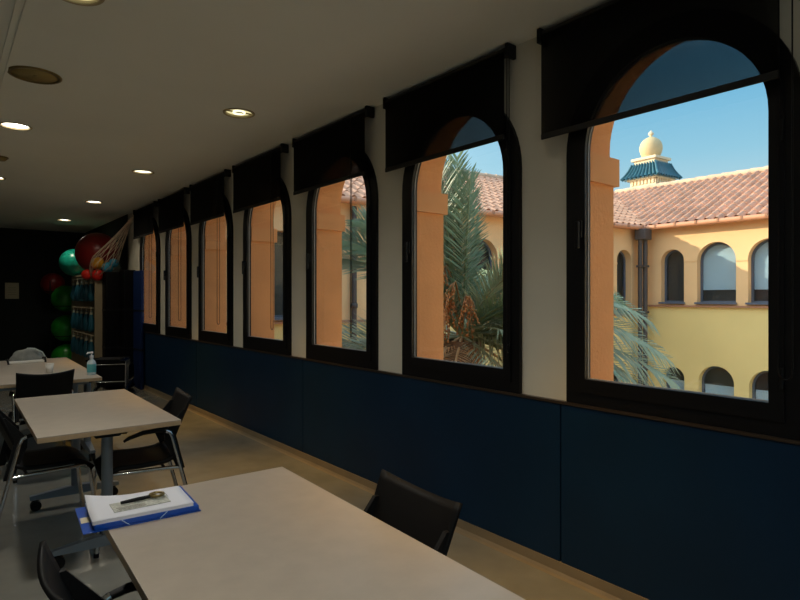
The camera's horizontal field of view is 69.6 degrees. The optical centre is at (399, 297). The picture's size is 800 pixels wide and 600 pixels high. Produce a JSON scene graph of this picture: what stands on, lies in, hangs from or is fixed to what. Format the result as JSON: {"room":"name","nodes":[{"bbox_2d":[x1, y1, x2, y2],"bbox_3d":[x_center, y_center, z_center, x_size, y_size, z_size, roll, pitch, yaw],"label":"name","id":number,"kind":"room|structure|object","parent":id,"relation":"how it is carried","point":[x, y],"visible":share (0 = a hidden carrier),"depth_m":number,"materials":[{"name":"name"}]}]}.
{"room":"therapy room","nodes":[
{"label":"therapy room","id":0,"kind":"room"},
{"bbox_2d":[0,228,84,360],"bbox_3d":[-9.214,0.013,10.697,6.200,2.823,0.120,0,0,-39],"label":"wall","id":1,"kind":"structure","parent":0,"point":[26,255],"depth_m":11.86,"materials":[{"name":"black paint"}]},
{"bbox_2d":[5,283,18,298],"bbox_3d":[-7.882,-0.130,11.681,0.235,0.325,0.010,0,0,-39],"label":"notice","id":2,"kind":"object","parent":1,"relation":"attached to","point":[11,289],"visible":1,"depth_m":11.68,"materials":[{"name":"beige paper"}]},
{"bbox_3d":[-7.192,-0.115,11.884,0.338,0.017,0.559,0,0,-39],"label":"wall bracket","id":3,"kind":"object","parent":1,"relation":"attached to","visible":0},
{"bbox_2d":[40,273,64,293],"bbox_3d":[-7.123,-0.275,11.798,0.440,0.440,0.440,0,0,-39],"label":"exercise ball","id":4,"kind":"object","parent":3,"relation":"on","point":[57,280],"visible":0.78,"depth_m":11.64,"materials":[{"name":"red plastic"}]},
{"bbox_2d":[0,381,603,599],"bbox_3d":[-4.008,1.475,4.124,6.100,0.100,16.850,0,0,-39],"label":"floor","id":5,"kind":"structure","parent":0,"point":[209,450],"depth_m":3.90,"materials":[{"name":"beige tile"}]},
{"bbox_2d":[0,357,75,366],"bbox_3d":[-4.169,1.057,5.907,1.380,0.734,0.690,0,0,-38],"label":"table","id":6,"kind":"object","parent":5,"relation":"on","point":[63,360],"visible":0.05,"depth_m":6.08,"materials":[{"name":"beige laminate"}]},
{"bbox_2d":[5,356,46,364],"bbox_3d":[-3.917,0.662,6.026,0.360,0.062,0.119,0,0,-45],"label":"tray","id":7,"kind":"object","parent":6,"relation":"on","point":[44,357],"visible":1,"depth_m":6.00,"materials":[{"name":"white plastic"}]},
{"bbox_2d":[9,348,46,360],"bbox_3d":[-4.027,0.615,6.219,0.341,0.150,0.187,0,0,-43],"label":"bag","id":8,"kind":"object","parent":6,"relation":"on","point":[28,353],"visible":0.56,"depth_m":6.17,"materials":[{"name":"grey fabric"}]},
{"bbox_2d":[6,369,74,482],"bbox_3d":[-2.965,1.005,4.757,0.449,0.839,0.576,0,0,-39],"label":"chair","id":9,"kind":"object","parent":5,"relation":"on","point":[27,385],"visible":0.42,"depth_m":4.57,"materials":[{"name":"black plastic"}]},
{"bbox_2d":[0,363,85,438],"bbox_3d":[-3.746,1.057,5.357,1.380,0.734,0.690,0,0,-38],"label":"table","id":10,"kind":"object","parent":5,"relation":"on","point":[66,366],"visible":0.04,"depth_m":5.57,"materials":[{"name":"beige laminate"}]},
{"bbox_2d":[0,410,96,533],"bbox_3d":[-2.146,1.005,3.418,0.576,0.839,0.449,0,0,-40],"label":"chair","id":11,"kind":"object","parent":5,"relation":"on","point":[13,452],"visible":0.82,"depth_m":3.33,"materials":[{"name":"black plastic"}]},
{"bbox_2d":[0,369,101,460],"bbox_3d":[-3.324,1.057,4.808,1.380,0.734,0.690,0,0,-38],"label":"table","id":12,"kind":"object","parent":5,"relation":"on","point":[7,382],"visible":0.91,"depth_m":5.00,"materials":[{"name":"beige laminate"}]},
{"bbox_2d":[45,363,53,372],"bbox_3d":[-3.201,0.647,5.252,0.076,0.086,0.076,0,0,-39],"label":"paper cup","id":13,"kind":"object","parent":12,"relation":"on","point":[49,366],"visible":1,"depth_m":5.23,"materials":[{"name":"white paper"}]},
{"bbox_2d":[86,351,95,374],"bbox_3d":[-2.741,0.586,5.109,0.074,0.208,0.073,0,0,-19],"label":"bottle","id":14,"kind":"object","parent":12,"relation":"on","point":[91,364],"visible":1,"depth_m":5.08,"materials":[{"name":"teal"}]},
{"bbox_2d":[50,281,71,357],"bbox_3d":[-6.675,0.550,11.438,0.511,1.750,0.490,0,0,-39],"label":"stand","id":15,"kind":"object","parent":5,"relation":"on","point":[50,281],"visible":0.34,"depth_m":11.28,"materials":[{"name":"black plastic"}]},
{"bbox_2d":[51,344,71,359],"bbox_3d":[-6.655,1.194,11.454,0.520,0.520,0.520,0,0,-39],"label":"exercise ball","id":16,"kind":"object","parent":15,"relation":"in","point":[61,351],"visible":0.31,"depth_m":11.26,"materials":[{"name":"green plastic"}]},
{"bbox_2d":[51,315,71,340],"bbox_3d":[-6.655,0.614,11.454,0.520,0.520,0.520,0,0,-39],"label":"exercise ball","id":17,"kind":"object","parent":15,"relation":"on","point":[60,326],"visible":0.75,"depth_m":11.26,"materials":[{"name":"green plastic"}]},
{"bbox_2d":[51,285,71,310],"bbox_3d":[-6.655,0.024,11.454,0.520,0.520,0.520,0,0,-39],"label":"exercise ball","id":18,"kind":"object","parent":15,"relation":"on","point":[60,296],"visible":0.69,"depth_m":11.25,"materials":[{"name":"green plastic"}]},
{"bbox_2d":[37,540,136,599],"bbox_3d":[-0.558,1.005,1.389,0.576,0.839,0.449,0,0,-42],"label":"chair","id":19,"kind":"object","parent":5,"relation":"on","point":[56,583],"visible":0.77,"depth_m":1.38,"materials":[{"name":"black plastic"}]},
{"bbox_2d":[72,275,101,383],"bbox_3d":[-5.514,0.510,10.447,0.460,1.830,2.135,0,0,-39],"label":"storage rack","id":20,"kind":"object","parent":5,"relation":"on","point":[96,305],"visible":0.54,"depth_m":9.80,"materials":[{"name":"beige laminate"}]},
{"bbox_2d":[59,249,84,275],"bbox_3d":[-6.203,-0.660,10.946,0.510,0.510,0.510,0,0,-39],"label":"exercise ball","id":21,"kind":"object","parent":20,"relation":"on","point":[68,264],"visible":0.61,"depth_m":10.74,"materials":[{"name":"teal plastic"}]},
{"bbox_2d":[70,330,75,351],"bbox_3d":[-6.215,0.840,10.961,0.124,0.429,0.124,0,0,-39],"label":"club","id":22,"kind":"object","parent":20,"relation":"hanging from","point":[73,340],"visible":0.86,"depth_m":10.92,"materials":[{"name":"teal plastic"}]},
{"bbox_2d":[70,306,75,327],"bbox_3d":[-6.215,0.380,10.961,0.124,0.429,0.124,0,0,-39],"label":"club","id":23,"kind":"object","parent":20,"relation":"hanging from","point":[73,311],"visible":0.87,"depth_m":10.92,"materials":[{"name":"teal plastic"}]},
{"bbox_2d":[70,279,75,300],"bbox_3d":[-6.215,-0.140,10.961,0.124,0.429,0.124,0,0,-39],"label":"club","id":24,"kind":"object","parent":20,"relation":"hanging from","point":[73,284],"visible":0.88,"depth_m":10.92,"materials":[{"name":"teal plastic"}]},
{"bbox_2d":[74,331,79,353],"bbox_3d":[-5.965,0.840,10.649,0.124,0.429,0.124,0,0,-39],"label":"club","id":25,"kind":"object","parent":20,"relation":"hanging from","point":[77,341],"visible":0.88,"depth_m":10.61,"materials":[{"name":"teal plastic"}]},
{"bbox_2d":[74,306,79,328],"bbox_3d":[-5.965,0.380,10.649,0.124,0.429,0.124,0,0,-39],"label":"club","id":26,"kind":"object","parent":20,"relation":"hanging from","point":[77,316],"visible":0.87,"depth_m":10.61,"materials":[{"name":"teal plastic"}]},
{"bbox_2d":[74,278,79,300],"bbox_3d":[-5.965,-0.140,10.649,0.124,0.429,0.124,0,0,-39],"label":"club","id":27,"kind":"object","parent":20,"relation":"hanging from","point":[76,292],"visible":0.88,"depth_m":10.61,"materials":[{"name":"teal plastic"}]},
{"bbox_2d":[78,332,83,355],"bbox_3d":[-5.715,0.840,10.337,0.124,0.429,0.124,0,0,-39],"label":"club","id":28,"kind":"object","parent":20,"relation":"hanging from","point":[81,344],"visible":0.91,"depth_m":10.29,"materials":[{"name":"teal plastic"}]},
{"bbox_2d":[78,282,83,300],"bbox_3d":[-5.715,-0.140,10.337,0.124,0.429,0.124,0,0,-39],"label":"club","id":29,"kind":"object","parent":20,"relation":"hanging from","point":[80,294],"visible":0.83,"depth_m":10.29,"materials":[{"name":"teal plastic"}]},
{"bbox_2d":[78,311,83,329],"bbox_3d":[-5.715,0.380,10.337,0.124,0.429,0.124,0,0,-39],"label":"club","id":30,"kind":"object","parent":20,"relation":"hanging from","point":[80,323],"visible":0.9,"depth_m":10.29,"materials":[{"name":"teal plastic"}]},
{"bbox_2d":[83,333,88,357],"bbox_3d":[-5.465,0.840,10.025,0.124,0.429,0.124,0,0,-39],"label":"club","id":31,"kind":"object","parent":20,"relation":"hanging from","point":[86,343],"visible":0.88,"depth_m":9.98,"materials":[{"name":"teal plastic"}]},
{"bbox_2d":[83,307,88,330],"bbox_3d":[-5.465,0.380,10.025,0.124,0.429,0.124,0,0,-39],"label":"club","id":32,"kind":"object","parent":20,"relation":"hanging from","point":[85,320],"visible":0.84,"depth_m":9.98,"materials":[{"name":"teal plastic"}]},
{"bbox_2d":[83,280,88,301],"bbox_3d":[-5.465,-0.140,10.025,0.124,0.429,0.124,0,0,-39],"label":"club","id":33,"kind":"object","parent":20,"relation":"hanging from","point":[85,290],"visible":0.78,"depth_m":9.98,"materials":[{"name":"teal plastic"}]},
{"bbox_2d":[87,307,93,331],"bbox_3d":[-5.215,0.380,9.713,0.124,0.429,0.124,0,0,-39],"label":"club","id":34,"kind":"object","parent":20,"relation":"hanging from","point":[90,325],"visible":0.91,"depth_m":9.67,"materials":[{"name":"teal plastic"}]},
{"bbox_2d":[87,280,93,301],"bbox_3d":[-5.215,-0.140,9.713,0.124,0.429,0.124,0,0,-39],"label":"club","id":35,"kind":"object","parent":20,"relation":"hanging from","point":[90,294],"visible":0.84,"depth_m":9.67,"materials":[{"name":"teal plastic"}]},
{"bbox_2d":[87,334,93,358],"bbox_3d":[-5.215,0.840,9.713,0.124,0.429,0.124,0,0,-39],"label":"club","id":36,"kind":"object","parent":20,"relation":"hanging from","point":[91,345],"visible":0.73,"depth_m":9.68,"materials":[{"name":"teal plastic"}]},
{"bbox_2d":[74,233,119,271],"bbox_3d":[-5.143,-0.750,9.784,0.690,0.690,0.690,0,0,-39],"label":"exercise ball","id":37,"kind":"object","parent":20,"relation":"on","point":[88,245],"visible":0.53,"depth_m":9.52,"materials":[{"name":"red plastic"}]},
{"bbox_2d":[14,389,180,568],"bbox_3d":[-1.926,1.057,3.570,0.690,0.734,1.380,0,0,-38],"label":"table","id":38,"kind":"object","parent":5,"relation":"on","point":[105,415],"visible":0.71,"depth_m":3.30,"materials":[{"name":"beige laminate"}]},
{"bbox_2d":[86,358,131,391],"bbox_3d":[-4.191,1.146,8.329,0.449,0.576,0.839,0,0,-14],"label":"chair","id":39,"kind":"object","parent":5,"relation":"on","point":[113,372],"visible":0.8,"depth_m":8.35,"materials":[{"name":"black plastic"}]},
{"bbox_2d":[88,358,132,391],"bbox_3d":[-4.211,1.146,8.409,0.449,0.576,0.839,0,0,-14],"label":"chair","id":40,"kind":"object","parent":5,"relation":"on","point":[98,358],"visible":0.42,"depth_m":8.46,"materials":[{"name":"black metal"}]},
{"bbox_2d":[94,357,133,390],"bbox_3d":[-4.231,1.146,8.490,0.449,0.576,0.839,0,0,-14],"label":"chair","id":41,"kind":"object","parent":5,"relation":"on","point":[112,357],"visible":0.19,"depth_m":8.54,"materials":[{"name":"black plastic"}]},
{"bbox_2d":[93,357,134,390],"bbox_3d":[-4.250,1.146,8.570,0.449,0.576,0.839,0,0,-14],"label":"chair","id":42,"kind":"object","parent":5,"relation":"on","point":[132,382],"visible":0.21,"depth_m":8.62,"materials":[{"name":"black plastic"}]},
{"bbox_2d":[133,270,143,389],"bbox_3d":[-4.101,0.505,9.017,0.061,1.840,0.426,0,0,-39],"label":"exercise mat","id":43,"kind":"object","parent":5,"relation":"on","point":[138,276],"visible":1,"depth_m":8.91,"materials":[{"name":"blue plastic"}]},
{"bbox_2d":[93,387,192,558],"bbox_3d":[-1.542,1.005,3.469,0.576,0.839,0.449,0,0,-33],"label":"chair","id":44,"kind":"object","parent":5,"relation":"on","point":[167,449],"visible":0.64,"depth_m":3.39,"materials":[{"name":"black plastic"}]},
{"bbox_2d":[104,467,524,599],"bbox_3d":[-0.345,1.057,1.582,0.690,0.734,1.380,0,0,-37],"label":"table","id":45,"kind":"object","parent":5,"relation":"on","point":[274,533],"visible":0.83,"depth_m":1.54,"materials":[{"name":"beige laminate"}]},
{"bbox_2d":[75,486,200,534],"bbox_3d":[-0.850,0.679,1.863,0.335,0.021,0.246,0,0,-34],"label":"folder","id":46,"kind":"object","parent":45,"relation":"on","point":[85,523],"visible":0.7,"depth_m":1.77,"materials":[{"name":"blue plastic"}]},
{"bbox_2d":[85,486,193,525],"bbox_3d":[-0.839,0.653,1.850,0.290,0.034,0.200,0,0,-34],"label":"paper stack","id":47,"kind":"object","parent":46,"relation":"on","point":[98,508],"visible":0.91,"depth_m":1.82,"materials":[{"name":"white paper"}]},
{"bbox_2d":[109,491,169,512],"bbox_3d":[-0.832,0.650,1.841,0.165,0.016,0.089,0,0,-37],"label":"blister pack","id":48,"kind":"object","parent":47,"relation":"on","point":[152,498],"visible":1,"depth_m":1.84,"materials":[{"name":"silver plastic"}]},
{"bbox_2d":[364,469,462,555],"bbox_3d":[-0.128,1.005,1.670,0.576,0.839,0.449,0,0,-36],"label":"chair","id":49,"kind":"object","parent":5,"relation":"on","point":[431,519],"visible":0.31,"depth_m":1.80,"materials":[{"name":"black plastic"}]},
{"bbox_2d":[0,0,610,232],"bbox_3d":[-3.891,-1.458,4.218,6.400,0.120,16.850,0,0,-39],"label":"ceiling","id":50,"kind":"structure","parent":0,"point":[145,84],"depth_m":3.63,"materials":[{"name":"paint"}]},
{"bbox_2d":[0,156,8,161],"bbox_3d":[-3.989,-1.381,5.733,0.144,0.035,0.144,0,0,-39],"label":"smoke detector","id":51,"kind":"object","parent":50,"relation":"attached to","point":[2,158],"visible":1,"depth_m":5.72,"materials":[{"name":"plastic"}]},
{"bbox_2d":[0,0,28,94],"bbox_3d":[-3.343,-1.392,4.657,0.047,0.012,16.650,0,0,-39],"label":"trim","id":52,"kind":"structure","parent":50,"relation":"attached to","point":[20,6],"depth_m":3.07,"materials":[{"name":"paint"}]},
{"bbox_2d":[0,122,32,130],"bbox_3d":[-3.141,-1.421,4.697,0.236,0.063,0.236,0,0,-39],"label":"recessed light","id":53,"kind":"object","parent":50,"relation":"in","point":[8,125],"visible":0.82,"depth_m":4.72,"materials":[{"name":"beige"}]},
{"bbox_2d":[3,123,27,127],"bbox_3d":[-3.141,-1.410,4.697,0.188,0.004,0.188,0,0,-39],"label":"diffuser","id":54,"kind":"object","parent":53,"relation":"attached to","point":[5,125],"depth_m":4.71,"materials":[{"name":"white plastic"}]},
{"bbox_2d":[7,66,61,84],"bbox_3d":[-2.296,-1.393,3.618,0.296,0.009,0.296,0,0,-39],"label":"ceiling speaker","id":55,"kind":"object","parent":50,"relation":"attached to","point":[30,74],"visible":1,"depth_m":3.61,"materials":[{"name":"brown metal"}]},
{"bbox_2d":[11,68,57,82],"bbox_3d":[-2.296,-1.396,3.618,0.248,0.004,0.248,0,0,-39],"label":"grille","id":56,"kind":"object","parent":55,"relation":"attached to","point":[32,75],"depth_m":3.62,"materials":[{"name":"brown metal"}]},
{"bbox_2d":[63,0,104,5],"bbox_3d":[-1.485,-1.421,2.636,0.236,0.063,0.236,0,0,-39],"label":"recessed light","id":57,"kind":"object","parent":50,"relation":"in","point":[83,2],"visible":1,"depth_m":2.73,"materials":[{"name":"beige"}]},
{"bbox_2d":[85,201,102,203],"bbox_3d":[-4.494,-1.421,8.445,0.236,0.063,0.236,0,0,-39],"label":"recessed light","id":58,"kind":"object","parent":50,"relation":"in","point":[92,202],"visible":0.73,"depth_m":8.49,"materials":[{"name":"beige"}]},
{"bbox_2d":[89,215,133,278],"bbox_3d":[-4.704,-0.836,9.339,0.883,1.092,0.457,0,0,38],"label":"net","id":59,"kind":"object","parent":50,"relation":"hanging from","point":[128,224],"visible":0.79,"depth_m":9.29,"materials":[{"name":"beige fabric"}]},
{"bbox_2d":[81,269,90,279],"bbox_3d":[-5.159,-0.375,9.476,0.170,0.170,0.170,0,0,-39],"label":"ball","id":60,"kind":"object","parent":59,"relation":"hanging from","point":[85,274],"visible":0.84,"depth_m":9.41,"materials":[{"name":"red plastic"}]},
{"bbox_2d":[91,269,102,280],"bbox_3d":[-4.987,-0.365,9.485,0.190,0.190,0.190,0,0,-39],"label":"ball","id":61,"kind":"object","parent":59,"relation":"hanging from","point":[97,277],"visible":0.91,"depth_m":9.42,"materials":[{"name":"red rubber"}]},
{"bbox_2d":[91,257,104,269],"bbox_3d":[-4.996,-0.560,9.504,0.210,0.210,0.210,0,0,-39],"label":"ball","id":62,"kind":"object","parent":59,"relation":"hanging from","point":[96,259],"visible":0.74,"depth_m":9.43,"materials":[{"name":"plastic"}]},
{"bbox_2d":[102,262,113,271],"bbox_3d":[-4.829,-0.490,9.496,0.180,0.180,0.180,0,0,-39],"label":"ball","id":63,"kind":"object","parent":59,"relation":"hanging from","point":[107,266],"visible":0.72,"depth_m":9.43,"materials":[{"name":"blue plastic"}]},
{"bbox_2d":[109,259,118,267],"bbox_3d":[-4.744,-0.565,9.526,0.150,0.150,0.150,0,0,-39],"label":"ball","id":64,"kind":"object","parent":59,"relation":"hanging from","point":[114,264],"visible":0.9,"depth_m":9.48,"materials":[{"name":"blue plastic"}]},
{"bbox_2d":[131,170,153,174],"bbox_3d":[-2.868,-1.421,6.417,0.236,0.063,0.236,0,0,-39],"label":"recessed light","id":65,"kind":"object","parent":50,"relation":"in","point":[143,172],"visible":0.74,"depth_m":6.45,"materials":[{"name":"beige"}]},
{"bbox_2d":[223,108,254,118],"bbox_3d":[-1.222,-1.421,4.364,0.236,0.063,0.236,0,0,-39],"label":"recessed light","id":66,"kind":"object","parent":50,"relation":"in","point":[241,113],"visible":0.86,"depth_m":4.38,"materials":[{"name":"beige"}]},
{"bbox_2d":[227,110,250,115],"bbox_3d":[-1.222,-1.410,4.364,0.188,0.004,0.188,0,0,-39],"label":"diffuser","id":67,"kind":"object","parent":66,"relation":"attached to","point":[231,112],"depth_m":4.38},
{"bbox_2d":[128,0,799,400],"bbox_3d":[-1.313,2.075,5.900,0.327,7.700,18.050,0,0,-39],"label":"wall","id":68,"kind":"structure","parent":0,"point":[543,161],"depth_m":4.02,"materials":[{"name":"beige paint"}]},
{"bbox_2d":[85,214,127,271],"bbox_3d":[-5.720,0.013,11.096,0.003,2.823,3.630,0,0,-39],"label":"wall","id":69,"kind":"structure","parent":68,"relation":"attached to","point":[111,228],"depth_m":10.17,"materials":[{"name":"grey paint"}]},
{"bbox_2d":[140,217,159,333],"bbox_3d":[-3.808,-0.347,8.718,0.097,1.754,1.024,0,0,-39],"label":"window","id":70,"kind":"structure","parent":68,"relation":"in","point":[153,328],"depth_m":8.38,"materials":[{"name":"black metal"}]},
{"bbox_2d":[133,201,157,317],"bbox_3d":[-3.887,-0.542,8.763,0.084,1.700,1.133,0,0,-39],"label":"roller blind","id":71,"kind":"object","parent":70,"relation":"attached to","point":[143,217],"visible":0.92,"depth_m":8.64,"materials":[{"name":"black fabric"}]},
{"bbox_2d":[163,208,191,338],"bbox_3d":[-2.980,-0.347,7.684,0.097,1.754,1.024,0,0,-39],"label":"window","id":72,"kind":"structure","parent":68,"relation":"in","point":[170,330],"depth_m":7.45,"materials":[{"name":"black metal"}]},
{"bbox_2d":[158,187,189,320],"bbox_3d":[-3.058,-0.542,7.729,0.084,1.700,1.133,0,0,-39],"label":"roller blind","id":73,"kind":"object","parent":72,"relation":"attached to","point":[171,207],"visible":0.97,"depth_m":7.61,"materials":[{"name":"black fabric"}]},
{"bbox_2d":[197,195,232,345],"bbox_3d":[-2.151,-0.347,6.650,0.097,1.754,1.024,0,0,-39],"label":"window","id":74,"kind":"structure","parent":68,"relation":"in","point":[203,335],"depth_m":6.52,"materials":[{"name":"black metal"}]},
{"bbox_2d":[189,169,230,324],"bbox_3d":[-2.229,-0.542,6.695,0.084,1.700,1.133,0,0,-39],"label":"roller blind","id":75,"kind":"object","parent":74,"relation":"attached to","point":[206,196],"visible":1,"depth_m":6.59,"materials":[{"name":"black fabric"}]},
{"bbox_2d":[242,178,291,355],"bbox_3d":[-1.322,-0.347,5.617,0.097,1.754,1.024,0,0,-39],"label":"window","id":76,"kind":"structure","parent":68,"relation":"in","point":[284,346],"depth_m":5.34,"materials":[{"name":"black metal"}]},
{"bbox_2d":[232,144,288,329],"bbox_3d":[-1.400,-0.542,5.661,0.084,1.700,1.133,0,0,-39],"label":"roller blind","id":77,"kind":"object","parent":76,"relation":"attached to","point":[256,181],"visible":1,"depth_m":5.58,"materials":[{"name":"black fabric"}]},
{"bbox_2d":[306,153,378,369],"bbox_3d":[-0.493,-0.347,4.583,0.097,1.754,1.024,0,0,-39],"label":"window","id":78,"kind":"structure","parent":68,"relation":"in","point":[368,358],"depth_m":4.28,"materials":[{"name":"black metal"}]},
{"bbox_2d":[292,105,374,337],"bbox_3d":[-0.572,-0.542,4.628,0.084,1.700,1.133,0,0,-39],"label":"roller blind","id":79,"kind":"object","parent":78,"relation":"attached to","point":[334,153],"visible":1,"depth_m":4.51,"materials":[{"name":"black fabric"}]},
{"bbox_2d":[143,385,648,599],"bbox_3d":[-1.650,1.390,6.015,0.055,0.070,16.650,0,0,-39],"label":"baseboard","id":80,"kind":"structure","parent":68,"relation":"attached to","point":[605,590],"depth_m":3.32,"materials":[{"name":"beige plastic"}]},
{"bbox_2d":[402,112,521,393],"bbox_3d":[0.336,-0.347,3.549,0.097,1.754,1.024,0,0,-39],"label":"window","id":81,"kind":"structure","parent":68,"relation":"in","point":[507,378],"depth_m":3.34,"materials":[{"name":"black metal"}]},
{"bbox_2d":[383,42,515,352],"bbox_3d":[0.263,-0.542,3.587,0.084,1.700,1.151,0,0,-39],"label":"roller blind","id":82,"kind":"object","parent":81,"relation":"attached to","point":[460,109],"visible":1,"depth_m":3.47,"materials":[{"name":"black fabric"}]},
{"bbox_2d":[144,332,799,599],"bbox_3d":[-1.637,0.950,6.026,0.020,0.810,16.650,0,0,-39],"label":"wall panel","id":83,"kind":"object","parent":68,"relation":"attached to","point":[649,509],"depth_m":2.97,"materials":[{"name":"blue"}]},
{"bbox_2d":[144,331,799,444],"bbox_3d":[-1.640,0.537,6.023,0.030,0.014,16.650,0,0,-39],"label":"trim","id":84,"kind":"structure","parent":68,"relation":"attached to","point":[738,432],"depth_m":2.95,"materials":[{"name":"brown wood"}]},
{"bbox_2d":[566,38,799,440],"bbox_3d":[1.165,-0.347,2.515,0.097,1.754,1.024,0,0,-39],"label":"window","id":85,"kind":"structure","parent":68,"relation":"in","point":[779,415],"depth_m":2.31,"materials":[{"name":"black metal"}]},
{"bbox_2d":[537,0,792,380],"bbox_3d":[1.092,-0.542,2.553,0.084,1.700,1.151,0,0,-39],"label":"roller blind","id":86,"kind":"object","parent":85,"relation":"attached to","point":[614,60],"visible":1,"depth_m":2.49,"materials":[{"name":"black fabric"}]},
{"label":"outside","id":87,"kind":"structure","parent":0,"visible":0},
{"bbox_3d":[21.841,6.025,23.919,61.000,0.200,70.000,0,0,-39],"label":"ground","id":88,"kind":"structure","parent":87,"visible":0},
{"bbox_2d":[226,169,697,383],"bbox_3d":[1.550,0.932,18.013,17.300,9.986,8.518,0,0,-31],"label":"building","id":89,"kind":"structure","parent":88,"relation":"on","point":[626,222],"depth_m":13.99,"materials":[{"name":"yellow-ochre stucco"},{"name":"clay tile"},{"name":"glass"}]},
{"bbox_2d":[351,206,357,341],"bbox_3d":[-0.947,2.025,11.879,0.150,7.800,0.150,0,0,-39],"label":"downspout","id":90,"kind":"object","parent":89,"relation":"attached to","point":[354,216],"visible":0.25,"depth_m":11.84,"materials":[{"name":"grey metal"}]},
{"bbox_2d":[635,228,651,384],"bbox_3d":[6.888,2.000,16.288,0.380,7.850,0.320,0,0,-39],"label":"downspout","id":91,"kind":"object","parent":89,"relation":"attached to","point":[643,235],"visible":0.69,"depth_m":16.25,"materials":[{"name":"grey metal"}]},
{"bbox_2d":[342,149,685,388],"bbox_3d":[1.063,1.887,7.735,5.092,8.077,3.499,0,0,24],"label":"palm tree","id":92,"kind":"object","parent":88,"relation":"on","point":[460,301],"visible":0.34,"depth_m":7.17,"materials":[{"name":"green plant"}]},
{"bbox_2d":[614,166,767,399],"bbox_3d":[13.221,0.932,15.342,8.580,9.986,17.400,0,0,-39],"label":"building","id":93,"kind":"structure","parent":88,"relation":"on","point":[708,275],"depth_m":15.58,"materials":[{"name":"yellow-ochre stucco"},{"name":"clay tile"},{"name":"glass"}]},
{"bbox_2d":[620,131,682,187],"bbox_3d":[11.349,-4.860,26.000,1.925,5.370,1.925,0,0,-34],"label":"tower","id":94,"kind":"structure","parent":93,"relation":"on","point":[651,168],"depth_m":25.59,"materials":[{"name":"beige stone"}]},
{"bbox_2d":[670,380,683,389],"bbox_3d":[7.837,2.955,16.217,0.010,1.240,0.470,0,0,-39],"label":"blind","id":95,"kind":"object","parent":93,"relation":"hanging from","point":[681,384],"depth_m":16.15,"materials":[{"name":"white fabric"}]},
{"bbox_2d":[705,384,733,395],"bbox_3d":[8.540,2.965,15.340,0.010,1.220,0.760,0,0,-39],"label":"blind","id":96,"kind":"object","parent":93,"relation":"hanging from","point":[723,389],"depth_m":15.33,"materials":[{"name":"white fabric"}]},
{"bbox_2d":[703,244,735,289],"bbox_3d":[8.543,-0.801,15.336,0.010,1.212,0.865,0,0,-39],"label":"blind","id":97,"kind":"object","parent":93,"relation":"hanging from","point":[719,260],"depth_m":15.35,"materials":[{"name":"white fabric"}]},
{"bbox_2d":[754,242,767,289],"bbox_3d":[9.329,-0.801,14.356,0.010,1.212,0.865,0,0,-39],"label":"blind","id":98,"kind":"object","parent":93,"relation":"hanging from","point":[761,250],"depth_m":14.56,"materials":[{"name":"white fabric"}]},
{"bbox_2d":[756,390,767,399],"bbox_3d":[9.316,2.965,14.371,0.010,1.220,0.760,0,0,-39],"label":"blind","id":99,"kind":"object","parent":93,"relation":"hanging from","point":[760,394],"depth_m":14.54,"materials":[{"name":"white fabric"}]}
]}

